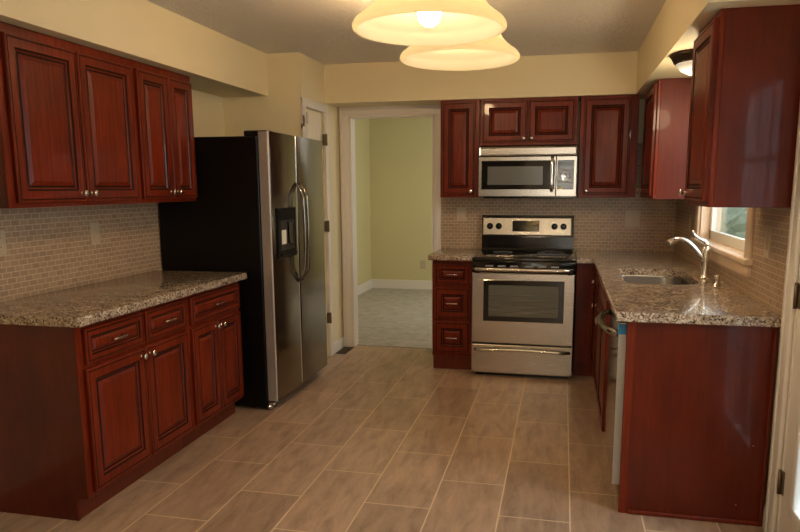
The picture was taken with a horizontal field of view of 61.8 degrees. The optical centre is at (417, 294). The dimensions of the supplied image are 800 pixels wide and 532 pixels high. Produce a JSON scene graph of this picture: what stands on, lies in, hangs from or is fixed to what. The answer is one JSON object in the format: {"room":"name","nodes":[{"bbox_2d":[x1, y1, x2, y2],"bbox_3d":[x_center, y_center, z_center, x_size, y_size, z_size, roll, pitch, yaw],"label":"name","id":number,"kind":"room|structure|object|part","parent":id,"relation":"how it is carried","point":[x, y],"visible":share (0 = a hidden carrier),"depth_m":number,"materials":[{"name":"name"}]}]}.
{"room":"kitchen","nodes":[
{"label":"kitchen","id":0,"kind":"room"},
{"bbox_2d":[0,90,224,301],"bbox_3d":[-2.500,0.125,0.729,0.106,2.410,9.515,2,9,12],"label":"wall","id":1,"kind":"structure","parent":0,"point":[49,249],"depth_m":3.62,"materials":[{"name":"tile"}]},
{"bbox_2d":[0,230,6,255],"bbox_3d":[-1.929,-0.235,3.082,0.008,0.116,0.080,2,9,12],"label":"outlet","id":2,"kind":"object","parent":1,"relation":"attached to","point":[3,250],"visible":1,"depth_m":3.10,"materials":[{"name":"beige plastic"}]},
{"bbox_2d":[0,21,139,208],"bbox_3d":[-1.726,-0.802,3.184,0.338,0.755,0.888,2,9,12],"label":"upper cabinet","id":3,"kind":"object","parent":1,"relation":"attached to","point":[68,136],"visible":1,"depth_m":3.05,"materials":[{"name":"brown wood"}]},
{"bbox_3d":[-1.643,-0.757,2.966,0.020,0.690,0.413,2,9,12],"label":"door","id":4,"kind":"part","parent":3,"relation":"part of","materials":[{"name":"brown wood"}]},
{"bbox_3d":[-1.581,-0.480,3.180,0.033,0.031,0.031,2,9,12],"label":"knob","id":5,"kind":"part","parent":3,"relation":"part of","materials":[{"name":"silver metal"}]},
{"bbox_3d":[-1.566,-0.491,3.248,0.033,0.031,0.031,2,9,12],"label":"knob","id":6,"kind":"part","parent":3,"relation":"part of","materials":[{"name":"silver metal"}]},
{"bbox_3d":[-1.554,-0.822,3.372,0.020,0.690,0.408,2,9,12],"label":"door","id":7,"kind":"part","parent":3,"relation":"part of","materials":[{"name":"brown wood"}]},
{"bbox_2d":[89,222,99,244],"bbox_3d":[-1.790,-0.337,3.716,0.010,0.120,0.072,2,9,12],"label":"switch plate","id":8,"kind":"object","parent":1,"relation":"attached to","point":[94,227],"visible":1,"depth_m":3.71,"materials":[{"name":"beige plastic"}]},
{"bbox_2d":[129,59,196,202],"bbox_3d":[-1.571,-0.917,3.897,0.338,0.755,0.584,2,9,12],"label":"upper cabinet","id":9,"kind":"object","parent":1,"relation":"attached to","point":[162,98],"visible":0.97,"depth_m":3.82,"materials":[{"name":"brown wood"}]},
{"bbox_3d":[-1.472,-0.883,3.751,0.020,0.690,0.290,2,9,12],"label":"door","id":10,"kind":"part","parent":9,"relation":"part of","materials":[{"name":"brown wood"}]},
{"bbox_3d":[-1.413,-0.926,4.018,0.020,0.690,0.247,2,9,12],"label":"door","id":11,"kind":"part","parent":9,"relation":"part of","materials":[{"name":"brown wood"}]},
{"bbox_2d":[223,53,289,135],"bbox_3d":[-1.204,-0.599,5.207,0.530,2.410,0.100,2,9,12],"label":"wall","id":12,"kind":"structure","parent":0,"point":[270,112],"depth_m":5.01,"materials":[{"name":"beige paint"}]},
{"bbox_2d":[287,52,343,356],"bbox_3d":[-0.816,-0.648,5.509,0.100,2.410,0.862,2,9,12],"label":"wall","id":13,"kind":"structure","parent":0,"point":[306,77],"depth_m":5.60,"materials":[{"name":"beige paint"}]},
{"bbox_2d":[301,108,331,355],"bbox_3d":[-0.816,-0.432,5.336,0.075,2.014,0.501,2,9,12],"label":"door","id":14,"kind":"structure","parent":13,"relation":"in","point":[313,118],"depth_m":5.37,"materials":[{"name":"beige paint"}]},
{"bbox_2d":[301,97,332,356],"bbox_3d":[-0.794,-0.463,5.356,0.018,2.092,0.543,2,9,12],"label":"trim","id":15,"kind":"structure","parent":13,"relation":"attached to","point":[305,102],"depth_m":5.51,"materials":[{"name":"white paint"}]},
{"bbox_2d":[333,336,343,354],"bbox_3d":[-0.702,0.454,5.930,0.014,0.100,0.305,2,9,12],"label":"baseboard","id":16,"kind":"structure","parent":13,"relation":"attached to","point":[339,344],"depth_m":5.91,"materials":[{"name":"white paint"}]},
{"bbox_2d":[355,119,370,284],"bbox_3d":[-1.067,-1.016,7.802,0.100,2.410,3.373,2,9,12],"label":"wall","id":17,"kind":"structure","parent":0,"point":[362,145],"depth_m":9.07,"materials":[{"name":"green paint"}]},
{"bbox_2d":[358,279,371,294],"bbox_3d":[-1.007,0.111,7.973,0.016,0.130,3.370,2,9,12],"label":"baseboard","id":18,"kind":"structure","parent":17,"relation":"attached to","point":[363,287],"depth_m":9.21,"materials":[{"name":"white paint"}]},
{"bbox_2d":[0,288,763,531],"bbox_3d":[-0.566,1.047,2.728,4.220,0.064,13.900,2,9,12],"label":"floor","id":19,"kind":"structure","parent":0,"point":[379,439],"depth_m":3.55,"materials":[{"name":"tile"}]},
{"bbox_2d":[0,297,192,520],"bbox_3d":[-1.589,0.487,3.299,0.622,0.874,0.846,2,9,12],"label":"base cabinet","id":20,"kind":"object","parent":19,"relation":"on","point":[87,412],"visible":0.99,"depth_m":2.94,"materials":[{"name":"brown wood"}]},
{"bbox_3d":[-1.702,0.551,2.903,0.570,0.874,0.014,2,9,12],"label":"panel","id":21,"kind":"part","parent":20,"relation":"part of","materials":[{"name":"brown wood"}]},
{"bbox_3d":[-1.363,0.193,3.018,0.020,0.153,0.408,2,9,12],"label":"drawer","id":22,"kind":"part","parent":20,"relation":"part of","materials":[{"name":"brown wood"}]},
{"bbox_3d":[-1.364,0.559,3.070,0.020,0.547,0.407,2,9,12],"label":"door","id":23,"kind":"part","parent":20,"relation":"part of","materials":[{"name":"brown wood"}]},
{"bbox_3d":[-1.340,0.193,3.013,0.032,0.012,0.097,2,9,12],"label":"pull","id":24,"kind":"part","parent":20,"relation":"part of","materials":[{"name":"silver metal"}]},
{"bbox_2d":[0,270,246,327],"bbox_3d":[-1.526,-0.008,3.500,0.633,0.040,1.500,2,9,12],"label":"countertop","id":25,"kind":"structure","parent":20,"relation":"on","point":[83,305],"depth_m":3.25,"materials":[{"name":"stone"}]},
{"bbox_3d":[-1.343,0.442,3.242,0.018,0.769,0.838,2,9,12],"label":"frame","id":26,"kind":"part","parent":20,"relation":"part of","materials":[{"name":"brown wood"}]},
{"bbox_3d":[-1.304,0.297,3.195,0.033,0.031,0.031,2,9,12],"label":"knob","id":27,"kind":"part","parent":20,"relation":"part of","materials":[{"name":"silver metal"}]},
{"bbox_3d":[-1.290,0.287,3.260,0.033,0.031,0.031,2,9,12],"label":"knob","id":28,"kind":"part","parent":20,"relation":"part of","materials":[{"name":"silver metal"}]},
{"bbox_3d":[-1.280,0.131,3.404,0.020,0.153,0.360,2,9,12],"label":"drawer","id":29,"kind":"part","parent":20,"relation":"part of","materials":[{"name":"brown wood"}]},
{"bbox_3d":[-1.280,0.497,3.455,0.020,0.547,0.375,2,9,12],"label":"door","id":30,"kind":"part","parent":20,"relation":"part of","materials":[{"name":"brown wood"}]},
{"bbox_3d":[-1.256,0.131,3.398,0.032,0.012,0.097,2,9,12],"label":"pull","id":31,"kind":"part","parent":20,"relation":"part of","materials":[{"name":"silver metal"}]},
{"bbox_2d":[183,281,243,447],"bbox_3d":[-1.436,0.374,3.999,0.622,0.874,0.602,2,9,12],"label":"base cabinet","id":32,"kind":"object","parent":19,"relation":"on","point":[213,315],"visible":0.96,"depth_m":3.89,"materials":[{"name":"brown wood"}]},
{"bbox_3d":[-1.202,0.439,3.814,0.020,0.547,0.276,2,9,12],"label":"door","id":33,"kind":"part","parent":32,"relation":"part of","materials":[{"name":"brown wood"}]},
{"bbox_3d":[-1.173,0.052,3.892,0.020,0.153,0.558,2,9,12],"label":"drawer","id":34,"kind":"part","parent":32,"relation":"part of","materials":[{"name":"brown wood"}]},
{"bbox_3d":[-1.142,0.395,4.088,0.020,0.547,0.274,2,9,12],"label":"door","id":35,"kind":"part","parent":32,"relation":"part of","materials":[{"name":"brown wood"}]},
{"bbox_2d":[158,130,326,409],"bbox_3d":[-1.145,-0.200,4.712,0.846,1.779,0.938,2,9,12],"label":"refrigerator","id":36,"kind":"object","parent":19,"relation":"on","point":[257,211],"visible":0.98,"depth_m":4.27,"materials":[{"name":"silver metal"}]},
{"bbox_3d":[-0.887,-0.180,4.388,0.075,1.701,0.417,2,9,12],"label":"door","id":37,"kind":"part","parent":36,"relation":"part of","materials":[{"name":"silver metal"}]},
{"bbox_3d":[-0.844,-0.521,4.329,0.004,0.043,0.233,2,9,12],"label":"control panel","id":38,"kind":"part","parent":36,"relation":"part of","materials":[{"name":"black plastic"}]},
{"bbox_3d":[-0.788,-0.414,4.517,0.079,0.675,0.020,2,9,12],"label":"handle","id":39,"kind":"part","parent":36,"relation":"part of","materials":[{"name":"silver metal"}]},
{"bbox_3d":[-0.774,-0.424,4.579,0.079,0.675,0.020,2,9,12],"label":"handle","id":40,"kind":"part","parent":36,"relation":"part of","materials":[{"name":"silver metal"}]},
{"bbox_3d":[-0.788,-0.253,4.844,0.075,1.701,0.515,2,9,12],"label":"door","id":41,"kind":"part","parent":36,"relation":"part of","materials":[{"name":"silver metal"}]},
{"bbox_2d":[336,347,353,353],"bbox_3d":[-0.644,0.498,5.946,0.094,0.006,0.250,2,9,12],"label":"floor vent","id":42,"kind":"object","parent":19,"relation":"in","point":[344,350],"visible":1,"depth_m":5.92,"materials":[{"name":"black metal"}]},
{"bbox_2d":[433,260,471,369],"bbox_3d":[0.330,0.126,5.508,0.322,0.874,0.607,2,9,12],"label":"base cabinet","id":43,"kind":"object","parent":19,"relation":"on","point":[452,280],"visible":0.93,"depth_m":5.25,"materials":[{"name":"brown wood"}]},
{"bbox_3d":[0.274,0.342,5.282,0.275,0.250,0.020,2,9,12],"label":"drawer","id":44,"kind":"part","parent":43,"relation":"part of","materials":[{"name":"brown wood"}]},
{"bbox_3d":[0.273,0.070,5.238,0.275,0.240,0.020,2,9,12],"label":"drawer","id":45,"kind":"part","parent":43,"relation":"part of","materials":[{"name":"brown wood"}]},
{"bbox_3d":[0.272,-0.154,5.202,0.275,0.155,0.020,2,9,12],"label":"drawer","id":46,"kind":"part","parent":43,"relation":"part of","materials":[{"name":"brown wood"}]},
{"bbox_2d":[428,248,481,260],"bbox_3d":[0.317,-0.325,5.435,0.352,0.040,0.615,2,9,12],"label":"countertop","id":47,"kind":"structure","parent":43,"relation":"on","point":[448,254],"depth_m":5.21,"materials":[{"name":"stone"}]},
{"bbox_2d":[471,215,575,378],"bbox_3d":[0.848,-0.005,5.287,0.764,1.200,0.746,2,9,12],"label":"range","id":48,"kind":"object","parent":19,"relation":"on","point":[524,270],"visible":1,"depth_m":5.01,"materials":[{"name":"silver metal"}]},
{"bbox_3d":[0.603,-0.566,5.566,0.051,0.052,0.037,2,9,12],"label":"knob","id":49,"kind":"part","parent":48,"relation":"part of","materials":[{"name":"black plastic"}]},
{"bbox_3d":[0.674,-0.564,5.551,0.051,0.052,0.037,2,9,12],"label":"knob","id":50,"kind":"part","parent":48,"relation":"part of","materials":[{"name":"black plastic"}]},
{"bbox_3d":[0.797,0.612,5.135,0.697,0.030,0.030,2,9,12],"label":"foot rail","id":51,"kind":"part","parent":48,"relation":"part of","materials":[{"name":"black metal"}]},
{"bbox_3d":[0.786,0.495,5.064,0.753,0.220,0.045,2,9,12],"label":"drawer","id":52,"kind":"part","parent":48,"relation":"part of","materials":[{"name":"silver metal"}]},
{"bbox_3d":[0.778,0.427,5.017,0.721,0.034,0.054,2,9,12],"label":"handle","id":53,"kind":"part","parent":48,"relation":"part of","materials":[{"name":"silver metal"}]},
{"bbox_3d":[0.785,0.109,5.002,0.753,0.535,0.045,2,9,12],"label":"oven door","id":54,"kind":"part","parent":48,"relation":"part of","materials":[{"name":"silver metal"}]},
{"bbox_3d":[0.777,-0.177,4.924,0.753,0.031,0.067,2,9,12],"label":"handle","id":55,"kind":"part","parent":48,"relation":"part of","materials":[{"name":"silver metal"}]},
{"bbox_2d":[472,250,575,261],"bbox_3d":[0.846,-0.301,5.226,0.761,0.024,0.632,2,9,12],"label":"cooktop","id":56,"kind":"object","parent":48,"relation":"in","point":[484,255],"depth_m":5.05,"materials":[{"name":"black glass"}]},
{"bbox_3d":[0.903,-0.559,5.525,0.725,0.150,0.032,2,9,12],"label":"control panel","id":57,"kind":"part","parent":48,"relation":"part of","materials":[{"name":"silver metal"}]},
{"bbox_3d":[1.119,-0.550,5.456,0.051,0.052,0.037,2,9,12],"label":"knob","id":58,"kind":"part","parent":48,"relation":"part of","materials":[{"name":"black plastic"}]},
{"bbox_3d":[1.189,-0.547,5.441,0.051,0.052,0.037,2,9,12],"label":"knob","id":59,"kind":"part","parent":48,"relation":"part of","materials":[{"name":"black plastic"}]},
{"bbox_2d":[573,263,597,378],"bbox_3d":[1.567,0.206,4.991,0.763,0.874,1.109,2,9,12],"label":"base cabinet","id":60,"kind":"object","parent":19,"relation":"on","point":[586,276],"visible":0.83,"depth_m":5.04,"materials":[{"name":"brown wood"}]},
{"bbox_3d":[1.264,0.279,4.761,0.020,0.547,0.465,2,9,12],"label":"door","id":61,"kind":"part","parent":60,"relation":"part of","materials":[{"name":"brown wood"}]},
{"bbox_3d":[1.263,-0.086,4.702,0.020,0.153,0.465,2,9,12],"label":"drawer","id":62,"kind":"part","parent":60,"relation":"part of","materials":[{"name":"brown wood"}]},
{"bbox_2d":[575,250,781,326],"bbox_3d":[1.388,-0.115,4.108,0.768,0.040,2.790,2,9,12],"label":"countertop","id":63,"kind":"structure","parent":60,"relation":"on","point":[699,302],"depth_m":3.22,"materials":[{"name":"stone"}]},
{"bbox_2d":[621,275,691,284],"bbox_3d":[1.403,0.017,3.950,0.417,0.168,0.724,2,9,12],"label":"sink","id":64,"kind":"object","parent":63,"relation":"in","point":[635,279],"visible":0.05,"depth_m":4.26,"materials":[{"name":"metal"}]},
{"bbox_2d":[666,230,709,278],"bbox_3d":[1.552,-0.230,3.831,0.248,0.275,0.060,2,9,12],"label":"kitchen faucet","id":65,"kind":"object","parent":63,"relation":"on","point":[704,256],"visible":1,"depth_m":3.81,"materials":[{"name":"silver metal"}]},
{"bbox_3d":[1.542,-0.254,3.829,0.227,0.151,0.040,2,9,12],"label":"spout","id":66,"kind":"part","parent":65,"relation":"part of","materials":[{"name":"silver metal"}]},
{"bbox_3d":[1.612,-0.313,3.805,0.106,0.103,0.038,2,9,12],"label":"lever","id":67,"kind":"part","parent":65,"relation":"part of","materials":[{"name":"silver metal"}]},
{"bbox_2d":[712,275,719,287],"bbox_3d":[1.559,-0.068,3.483,0.040,0.064,0.040,2,9,12],"label":"soap dispenser","id":68,"kind":"object","parent":63,"relation":"on","point":[716,284],"visible":1,"depth_m":3.47,"materials":[{"name":"silver metal"}]},
{"bbox_2d":[594,276,608,431],"bbox_3d":[1.390,0.372,3.958,0.669,0.874,1.006,2,9,12],"label":"base cabinet","id":69,"kind":"object","parent":19,"relation":"on","point":[601,340],"visible":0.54,"depth_m":3.87,"materials":[{"name":"brown wood"}]},
{"bbox_3d":[1.154,0.360,4.259,0.020,0.547,0.475,2,9,12],"label":"door","id":70,"kind":"part","parent":69,"relation":"part of","materials":[{"name":"brown wood"}]},
{"bbox_3d":[1.052,0.436,3.791,0.020,0.547,0.475,2,9,12],"label":"door","id":71,"kind":"part","parent":69,"relation":"part of","materials":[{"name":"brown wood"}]},
{"bbox_3d":[1.102,0.033,3.966,0.020,0.153,0.960,2,9,12],"label":"false drawer","id":72,"kind":"part","parent":69,"relation":"part of","materials":[{"name":"brown wood"}]},
{"bbox_2d":[597,304,626,484],"bbox_3d":[1.190,0.500,3.177,0.682,0.870,0.614,2,9,12],"label":"dishwasher","id":73,"kind":"object","parent":19,"relation":"on","point":[616,330],"visible":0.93,"depth_m":2.98,"materials":[{"name":"grey metal"}]},
{"bbox_3d":[0.901,0.130,3.184,0.091,0.032,0.534,2,9,12],"label":"handle","id":74,"kind":"part","parent":73,"relation":"part of","materials":[{"name":"silver metal"}]},
{"bbox_3d":[0.884,0.508,2.932,0.032,0.690,0.004,2,9,12],"label":"edge trim","id":75,"kind":"part","parent":73,"relation":"part of","materials":[{"name":"grey metal"}]},
{"bbox_2d":[618,322,778,526],"bbox_3d":[1.183,0.550,2.854,0.590,0.874,0.028,2,9,12],"label":"end panel","id":76,"kind":"object","parent":19,"relation":"on","point":[698,398],"visible":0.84,"depth_m":2.85,"materials":[{"name":"brown wood"}]},
{"bbox_3d":[1.200,0.974,2.909,0.553,0.020,0.010,2,9,12],"label":"shoe molding","id":77,"kind":"part","parent":76,"relation":"part of","materials":[{"name":"brown wood"}]},
{"bbox_3d":[1.463,0.560,2.786,0.014,0.874,0.009,2,9,12],"label":"scribe molding","id":78,"kind":"part","parent":76,"relation":"part of","materials":[{"name":"brown wood"}]},
{"bbox_2d":[0,0,799,107],"bbox_3d":[-0.283,-1.229,2.468,3.433,0.302,6.327,2,9,12],"label":"soffit","id":79,"kind":"structure","parent":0,"point":[215,63],"depth_m":4.40,"materials":[{"name":"beige paint"}]},
{"bbox_2d":[670,49,692,75],"bbox_3d":[1.477,-1.183,3.445,0.340,0.109,0.340,2,9,12],"label":"ceiling light","id":80,"kind":"object","parent":79,"relation":"attached to","point":[682,60],"visible":0.3,"depth_m":3.40,"materials":[{"name":"white glass"}]},
{"bbox_2d":[369,117,431,280],"bbox_3d":[0.887,-1.237,9.140,3.350,2.410,0.100,2,9,12],"label":"wall","id":81,"kind":"structure","parent":0,"point":[400,148],"depth_m":9.31,"materials":[{"name":"green paint"}]},
{"bbox_2d":[372,279,431,289],"bbox_3d":[0.883,-0.102,9.264,3.140,0.130,0.015,2,9,12],"label":"baseboard","id":82,"kind":"structure","parent":81,"relation":"attached to","point":[376,283],"depth_m":9.49,"materials":[{"name":"white paint"}]},
{"bbox_2d":[420,260,425,268],"bbox_3d":[0.076,-0.414,9.393,0.080,0.120,0.008,2,9,12],"label":"outlet","id":83,"kind":"object","parent":81,"relation":"attached to","point":[422,262],"visible":1,"depth_m":9.39,"materials":[{"name":"beige plastic"}]},
{"bbox_2d":[147,0,665,64],"bbox_3d":[-0.710,-1.128,0.583,3.800,0.100,10.377,2,9,12],"label":"ceiling","id":84,"kind":"structure","parent":0,"point":[322,31],"depth_m":4.06,"materials":[{"name":"white paint"}]},
{"bbox_2d":[339,99,676,331],"bbox_3d":[0.704,-0.679,5.668,3.003,2.410,0.106,2,9,12],"label":"wall","id":85,"kind":"structure","parent":0,"point":[599,222],"depth_m":5.47,"materials":[{"name":"tile"}]},
{"bbox_2d":[339,105,440,350],"bbox_3d":[-0.224,-0.561,5.884,0.888,2.115,0.136,2,9,12],"label":"doorway","id":86,"kind":"structure","parent":85,"relation":"in","point":[347,116],"depth_m":5.82,"materials":[{"name":"white paint"}]},
{"bbox_2d":[440,99,480,196],"bbox_3d":[0.363,-1.169,5.424,0.312,0.756,0.352,2,9,12],"label":"upper cabinet","id":87,"kind":"object","parent":85,"relation":"attached to","point":[460,119],"visible":0.98,"depth_m":5.29,"materials":[{"name":"brown wood"}]},
{"bbox_2d":[457,208,465,221],"bbox_3d":[0.373,-0.675,5.681,0.080,0.116,0.010,2,9,12],"label":"switch plate","id":88,"kind":"object","parent":85,"relation":"attached to","point":[461,212],"visible":1,"depth_m":5.68,"materials":[{"name":"beige plastic"}]},
{"bbox_2d":[480,96,578,146],"bbox_3d":[0.882,-1.351,5.281,0.742,0.355,0.352,2,9,12],"label":"upper cabinet","id":89,"kind":"object","parent":85,"relation":"attached to","point":[543,121],"visible":1,"depth_m":5.14,"materials":[{"name":"brown wood"}]},
{"bbox_3d":[0.677,-1.337,5.188,0.345,0.314,0.020,2,9,12],"label":"door","id":90,"kind":"part","parent":89,"relation":"part of","materials":[{"name":"brown wood"}]},
{"bbox_2d":[478,146,577,197],"bbox_3d":[0.877,-0.960,5.295,0.746,0.393,0.448,2,9,12],"label":"microwave oven","id":91,"kind":"object","parent":89,"relation":"attached to","point":[521,171],"visible":1,"depth_m":5.13,"materials":[{"name":"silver metal"}]},
{"bbox_3d":[0.769,-0.907,5.169,0.590,0.305,0.030,2,9,12],"label":"door","id":92,"kind":"part","parent":91,"relation":"part of","materials":[{"name":"silver metal"}]},
{"bbox_2d":[483,196,571,197],"bbox_3d":[0.874,-0.772,5.308,0.686,0.018,0.200,2,9,12],"label":"vent hood","id":93,"kind":"object","parent":91,"relation":"attached to","point":[555,196],"depth_m":5.21,"materials":[{"name":"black metal"}]},
{"bbox_3d":[0.845,-1.096,5.124,0.746,0.070,0.026,2,9,12],"label":"vent trim","id":94,"kind":"part","parent":91,"relation":"part of","materials":[{"name":"silver metal"}]},
{"bbox_3d":[1.019,-0.910,5.072,0.027,0.273,0.061,2,9,12],"label":"handle","id":95,"kind":"part","parent":91,"relation":"part of","materials":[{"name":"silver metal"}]},
{"bbox_3d":[1.135,-0.895,5.091,0.153,0.305,0.030,2,9,12],"label":"control panel","id":96,"kind":"part","parent":91,"relation":"part of","materials":[{"name":"silver metal"}]},
{"bbox_3d":[1.026,-1.326,5.114,0.347,0.314,0.020,2,9,12],"label":"door","id":97,"kind":"part","parent":89,"relation":"part of","materials":[{"name":"brown wood"}]},
{"bbox_2d":[577,95,639,196],"bbox_3d":[1.472,-1.134,5.188,0.423,0.756,0.352,2,9,12],"label":"upper cabinet","id":98,"kind":"object","parent":85,"relation":"attached to","point":[608,126],"visible":1,"depth_m":5.05,"materials":[{"name":"brown wood"}]},
{"bbox_2d":[625,210,640,227],"bbox_3d":[1.736,-0.607,5.394,0.116,0.140,0.010,2,9,12],"label":"switch plate","id":99,"kind":"object","parent":85,"relation":"attached to","point":[632,217],"visible":1,"depth_m":5.39,"materials":[{"name":"beige plastic"}]},
{"bbox_2d":[674,199,799,531],"bbox_3d":[1.038,0.174,0.360,0.126,2.410,10.277,2,9,12],"label":"wall","id":100,"kind":"structure","parent":0,"point":[765,284],"depth_m":2.99,"materials":[{"name":"tile"}]},
{"bbox_2d":[637,78,690,198],"bbox_3d":[1.732,-1.043,4.616,0.361,0.756,0.726,2,9,12],"label":"upper cabinet","id":101,"kind":"object","parent":100,"relation":"attached to","point":[667,102],"visible":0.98,"depth_m":4.29,"materials":[{"name":"brown wood"}]},
{"bbox_3d":[1.578,-1.031,4.564,0.020,0.705,0.505,2,9,12],"label":"door","id":102,"kind":"part","parent":101,"relation":"part of","materials":[{"name":"brown wood"}]},
{"bbox_3d":[1.614,-1.047,4.641,0.018,0.756,0.726,2,9,12],"label":"frame","id":103,"kind":"part","parent":101,"relation":"part of","materials":[{"name":"brown wood"}]},
{"bbox_2d":[688,214,691,231],"bbox_3d":[1.917,-0.503,4.712,0.010,0.120,0.080,2,9,12],"label":"switch plate","id":104,"kind":"object","parent":100,"relation":"attached to","point":[690,215],"visible":1,"depth_m":4.70,"materials":[{"name":"beige plastic"}]},
{"bbox_2d":[690,206,755,277],"bbox_3d":[1.770,-0.708,3.751,0.162,1.070,1.415,2,9,12],"label":"window","id":105,"kind":"structure","parent":100,"relation":"in","point":[734,253],"depth_m":3.77,"materials":[{"name":"beige paint"}]},
{"bbox_3d":[1.800,-0.698,3.746,0.030,0.881,1.167,2,9,12],"label":"sash","id":106,"kind":"part","parent":105,"relation":"part of","materials":[{"name":"white paint"}]},
{"bbox_2d":[678,4,799,207],"bbox_3d":[1.339,-0.752,2.814,0.361,0.756,0.460,2,9,12],"label":"upper cabinet","id":107,"kind":"object","parent":100,"relation":"attached to","point":[745,94],"visible":1,"depth_m":2.60,"materials":[{"name":"brown wood"}]},
{"bbox_3d":[1.217,-0.467,3.073,0.033,0.031,0.031,2,9,12],"label":"knob","id":108,"kind":"part","parent":107,"relation":"part of","materials":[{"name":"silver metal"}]},
{"bbox_3d":[1.202,-0.753,2.844,0.020,0.705,0.420,2,9,12],"label":"door","id":109,"kind":"part","parent":107,"relation":"part of","materials":[{"name":"brown wood"}]},
{"bbox_3d":[1.221,-0.756,2.839,0.018,0.756,0.460,2,9,12],"label":"frame","id":110,"kind":"part","parent":107,"relation":"part of","materials":[{"name":"brown wood"}]},
{"bbox_2d":[763,227,771,257],"bbox_3d":[1.527,-0.226,2.920,0.010,0.128,0.080,2,9,12],"label":"switch plate","id":111,"kind":"object","parent":100,"relation":"attached to","point":[768,231],"visible":1,"depth_m":2.90,"materials":[{"name":"beige plastic"}]},
{"bbox_2d":[763,105,799,531],"bbox_3d":[1.386,0.033,2.112,0.184,2.130,1.070,2,9,12],"label":"door","id":112,"kind":"structure","parent":100,"relation":"in","point":[788,483],"depth_m":2.60,"materials":[{"name":"white paint"}]},
{"bbox_3d":[1.369,0.045,2.118,0.030,1.735,0.660,2,9,12],"label":"glazing frame","id":113,"kind":"part","parent":112,"relation":"part of","materials":[{"name":"white paint"}]},
{"label":"outside","id":114,"kind":"structure","parent":0,"visible":0},
{"bbox_3d":[8.189,1.271,2.563,12.980,0.200,24.000,2,9,12],"label":"ground","id":115,"kind":"structure","parent":114,"visible":0},
{"bbox_2d":[720,207,746,238],"bbox_3d":[5.481,-1.147,10.605,1.894,2.043,1.727,-8,12,-39],"label":"shrub","id":116,"kind":"object","parent":115,"relation":"on","point":[733,219],"visible":0.1,"depth_m":10.23,"materials":[{"name":"green plant"}]}
]}

